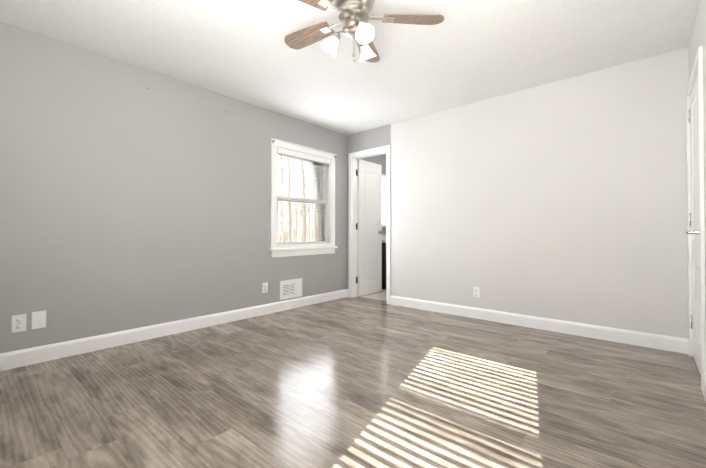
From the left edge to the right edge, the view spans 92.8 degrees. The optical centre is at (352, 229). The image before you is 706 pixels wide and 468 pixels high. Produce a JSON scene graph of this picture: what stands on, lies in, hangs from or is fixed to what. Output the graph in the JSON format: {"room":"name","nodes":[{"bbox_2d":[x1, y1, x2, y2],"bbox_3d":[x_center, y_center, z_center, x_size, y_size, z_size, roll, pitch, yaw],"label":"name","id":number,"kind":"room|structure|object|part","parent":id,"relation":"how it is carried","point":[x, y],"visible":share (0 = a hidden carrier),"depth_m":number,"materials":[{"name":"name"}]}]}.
{"room":"empty bedroom","nodes":[
{"label":"empty bedroom","id":0,"kind":"room"},
{"bbox_2d":[0,22,346,352],"bbox_3d":[-1.468,-0.226,3.590,0.120,2.440,4.300,-1,-1,41],"label":"wall","id":1,"kind":"structure","parent":0,"point":[129,199],"depth_m":2.94,"materials":[{"name":"grey paint"}]},
{"bbox_2d":[12,314,25,332],"bbox_3d":[-2.398,0.672,2.415,0.010,0.122,0.075,-1,-1,41],"label":"electrical outlet","id":2,"kind":"object","parent":1,"relation":"attached to","point":[18,323],"visible":1,"depth_m":2.41,"materials":[{"name":"white plastic"}]},
{"bbox_2d":[32,311,45,328],"bbox_3d":[-2.329,0.668,2.494,0.009,0.125,0.078,-1,-1,41],"label":"blank wall plate","id":3,"kind":"object","parent":1,"relation":"attached to","point":[38,319],"visible":1,"depth_m":2.49,"materials":[{"name":"white plastic"}]},
{"bbox_2d":[0,289,346,370],"bbox_3d":[-1.417,0.935,3.534,0.016,0.118,4.060,-1,-1,41],"label":"baseboard","id":4,"kind":"structure","parent":1,"relation":"attached to","point":[25,357],"depth_m":3.00,"materials":[{"name":"white wood"}]},
{"bbox_2d":[262,282,267,292],"bbox_3d":[-1.038,0.683,3.976,0.010,0.118,0.072,-1,-1,41],"label":"electrical outlet","id":5,"kind":"object","parent":1,"relation":"attached to","point":[264,287],"visible":1,"depth_m":3.97,"materials":[{"name":"white plastic"}]},
{"bbox_2d":[280,278,301,299],"bbox_3d":[-0.780,0.750,4.268,0.014,0.235,0.350,-1,-1,41],"label":"air vent","id":6,"kind":"object","parent":1,"relation":"in","point":[291,288],"visible":1,"depth_m":4.26,"materials":[{"name":"white metal"}]},
{"bbox_2d":[269,138,337,257],"bbox_3d":[-0.658,-0.379,4.484,0.170,1.435,1.134,-1,-1,41],"label":"window","id":7,"kind":"structure","parent":1,"relation":"in","point":[323,165],"depth_m":4.50,"materials":[{"name":"white wood"}]},
{"bbox_2d":[277,201,317,241],"bbox_3d":[-0.717,-0.088,4.533,0.001,0.605,0.910,-1,-1,41],"label":"screen","id":8,"kind":"object","parent":7,"relation":"attached to","point":[297,223],"depth_m":4.50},
{"bbox_3d":[-0.690,-0.391,4.512,0.039,1.126,0.826,-1,-1,41],"label":"glass","id":9,"kind":"part","parent":7,"relation":"part of","materials":[{"name":"clear glass"}]},
{"bbox_3d":[-0.677,-0.391,4.501,0.120,1.250,0.950,-1,-1,41],"label":"frame","id":10,"kind":"part","parent":7,"relation":"part of","materials":[{"name":"white wood"}]},
{"bbox_2d":[347,134,351,288],"bbox_3d":[-0.011,-0.210,5.092,0.105,2.440,0.120,-1,-1,41],"label":"wall","id":11,"kind":"structure","parent":0,"point":[349,143],"depth_m":5.07,"materials":[{"name":"grey paint"}]},
{"bbox_2d":[356,159,383,295],"bbox_3d":[0.252,-0.033,5.286,0.169,2.065,0.632,-1,-1,41],"label":"bathroom door","id":12,"kind":"structure","parent":11,"relation":"in","point":[370,233],"depth_m":5.26,"materials":[{"name":"white wood"}]},
{"bbox_2d":[0,0,698,134],"bbox_3d":[0.349,-1.512,2.021,4.940,0.100,4.300,-1,-1,41],"label":"ceiling","id":13,"kind":"structure","parent":0,"point":[465,52],"depth_m":2.66,"materials":[{"name":"paint"}]},
{"bbox_2d":[284,0,443,61],"bbox_3d":[-0.028,-1.240,2.066,1.058,0.444,1.063,-1,-1,41],"label":"ceiling fan","id":14,"kind":"object","parent":13,"relation":"hanging from","point":[354,16],"visible":1,"depth_m":2.06,"materials":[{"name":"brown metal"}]},
{"bbox_2d":[0,297,705,467],"bbox_3d":[0.349,1.018,1.994,4.940,0.080,4.300,-1,-1,41],"label":"floor","id":15,"kind":"structure","parent":0,"point":[355,382],"depth_m":1.94,"materials":[{"name":"wood"}]},
{"bbox_2d":[358,289,385,300],"bbox_3d":[1.294,1.053,5.415,1.870,0.080,2.100,-1,-1,41],"label":"floor","id":16,"kind":"structure","parent":0,"point":[380,295],"depth_m":5.13,"materials":[{"name":"beige tile"}]},
{"bbox_2d":[382,235,385,289],"bbox_3d":[0.873,0.513,5.940,0.530,1.011,0.800,-1,-1,41],"label":"bathroom vanity","id":17,"kind":"object","parent":16,"relation":"on","point":[384,262],"depth_m":5.73,"materials":[{"name":"grey wood"}]},
{"bbox_2d":[361,154,385,234],"bbox_3d":[0.543,-0.200,6.082,0.120,2.440,2.100,-1,-1,41],"label":"wall","id":18,"kind":"structure","parent":0,"point":[379,159],"depth_m":5.96,"materials":[{"name":"paint"}]},
{"bbox_2d":[382,174,385,226],"bbox_3d":[0.629,-0.515,6.077,0.019,0.930,0.800,-1,-1,41],"label":"bathroom window","id":19,"kind":"structure","parent":18,"relation":"in","point":[383,200],"depth_m":5.99,"materials":[{"name":"white"}]},
{"bbox_2d":[352,47,688,338],"bbox_3d":[1.418,-0.223,3.848,3.685,2.440,0.120,-1,-1,41],"label":"wall","id":20,"kind":"structure","parent":0,"point":[565,200],"depth_m":3.28,"materials":[{"name":"paint"}]},
{"bbox_2d":[349,124,390,303],"bbox_3d":[0.269,-0.212,4.849,0.755,2.440,0.156,-1,-1,41],"label":"door frame","id":21,"kind":"structure","parent":20,"relation":"attached to","point":[354,157],"depth_m":5.00,"materials":[{"name":"white wood"}]},
{"bbox_2d":[473,287,479,297],"bbox_3d":[1.385,0.701,3.781,0.072,0.118,0.010,-1,-1,41],"label":"electrical outlet","id":22,"kind":"object","parent":20,"relation":"attached to","point":[476,292],"visible":1,"depth_m":3.78,"materials":[{"name":"white plastic"}]},
{"bbox_2d":[390,295,688,353],"bbox_3d":[1.591,0.935,3.595,2.870,0.118,0.016,-1,-1,41],"label":"baseboard","id":23,"kind":"structure","parent":20,"relation":"attached to","point":[662,342],"depth_m":3.24,"materials":[{"name":"white wood"}]},
{"bbox_2d":[689,53,692,344],"bbox_3d":[2.700,-0.236,2.605,0.120,2.440,0.070,-1,-1,41],"label":"wall","id":24,"kind":"structure","parent":0,"point":[690,149],"depth_m":2.63,"materials":[{"name":"white paint"}]},
{"bbox_2d":[689,0,705,306],"bbox_3d":[2.273,-0.241,2.115,0.120,2.440,1.230,-1,-1,41],"label":"wall","id":25,"kind":"structure","parent":0,"point":[703,23],"depth_m":2.02,"materials":[{"name":"white paint"}]},
{"bbox_2d":[684,75,700,374],"bbox_3d":[2.417,-0.031,2.342,0.188,2.000,0.734,-1,-1,41],"label":"closet door","id":26,"kind":"structure","parent":25,"relation":"in","point":[694,213],"depth_m":2.41,"materials":[{"name":"painted wood"},{"name":"metal"}]},
{"bbox_2d":[686,46,705,391],"bbox_3d":[2.431,-0.064,2.308,0.138,2.090,0.850,-1,-1,41],"label":"door frame","id":27,"kind":"structure","parent":25,"relation":"attached to","point":[697,69],"depth_m":2.04,"materials":[{"name":"white wood"}]},
{"bbox_2d":[703,373,705,400],"bbox_3d":[1.962,0.917,1.850,0.016,0.118,0.440,-1,-1,41],"label":"baseboard","id":28,"kind":"structure","parent":25,"relation":"attached to","point":[704,384],"depth_m":1.96,"materials":[{"name":"white wood"}]},
{"label":"outside","id":29,"kind":"structure","parent":0,"visible":0},
{"bbox_2d":[277,154,318,241],"bbox_3d":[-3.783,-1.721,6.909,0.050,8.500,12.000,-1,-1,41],"label":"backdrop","id":30,"kind":"structure","parent":29,"point":[291,194],"depth_m":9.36,"materials":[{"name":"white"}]}
]}

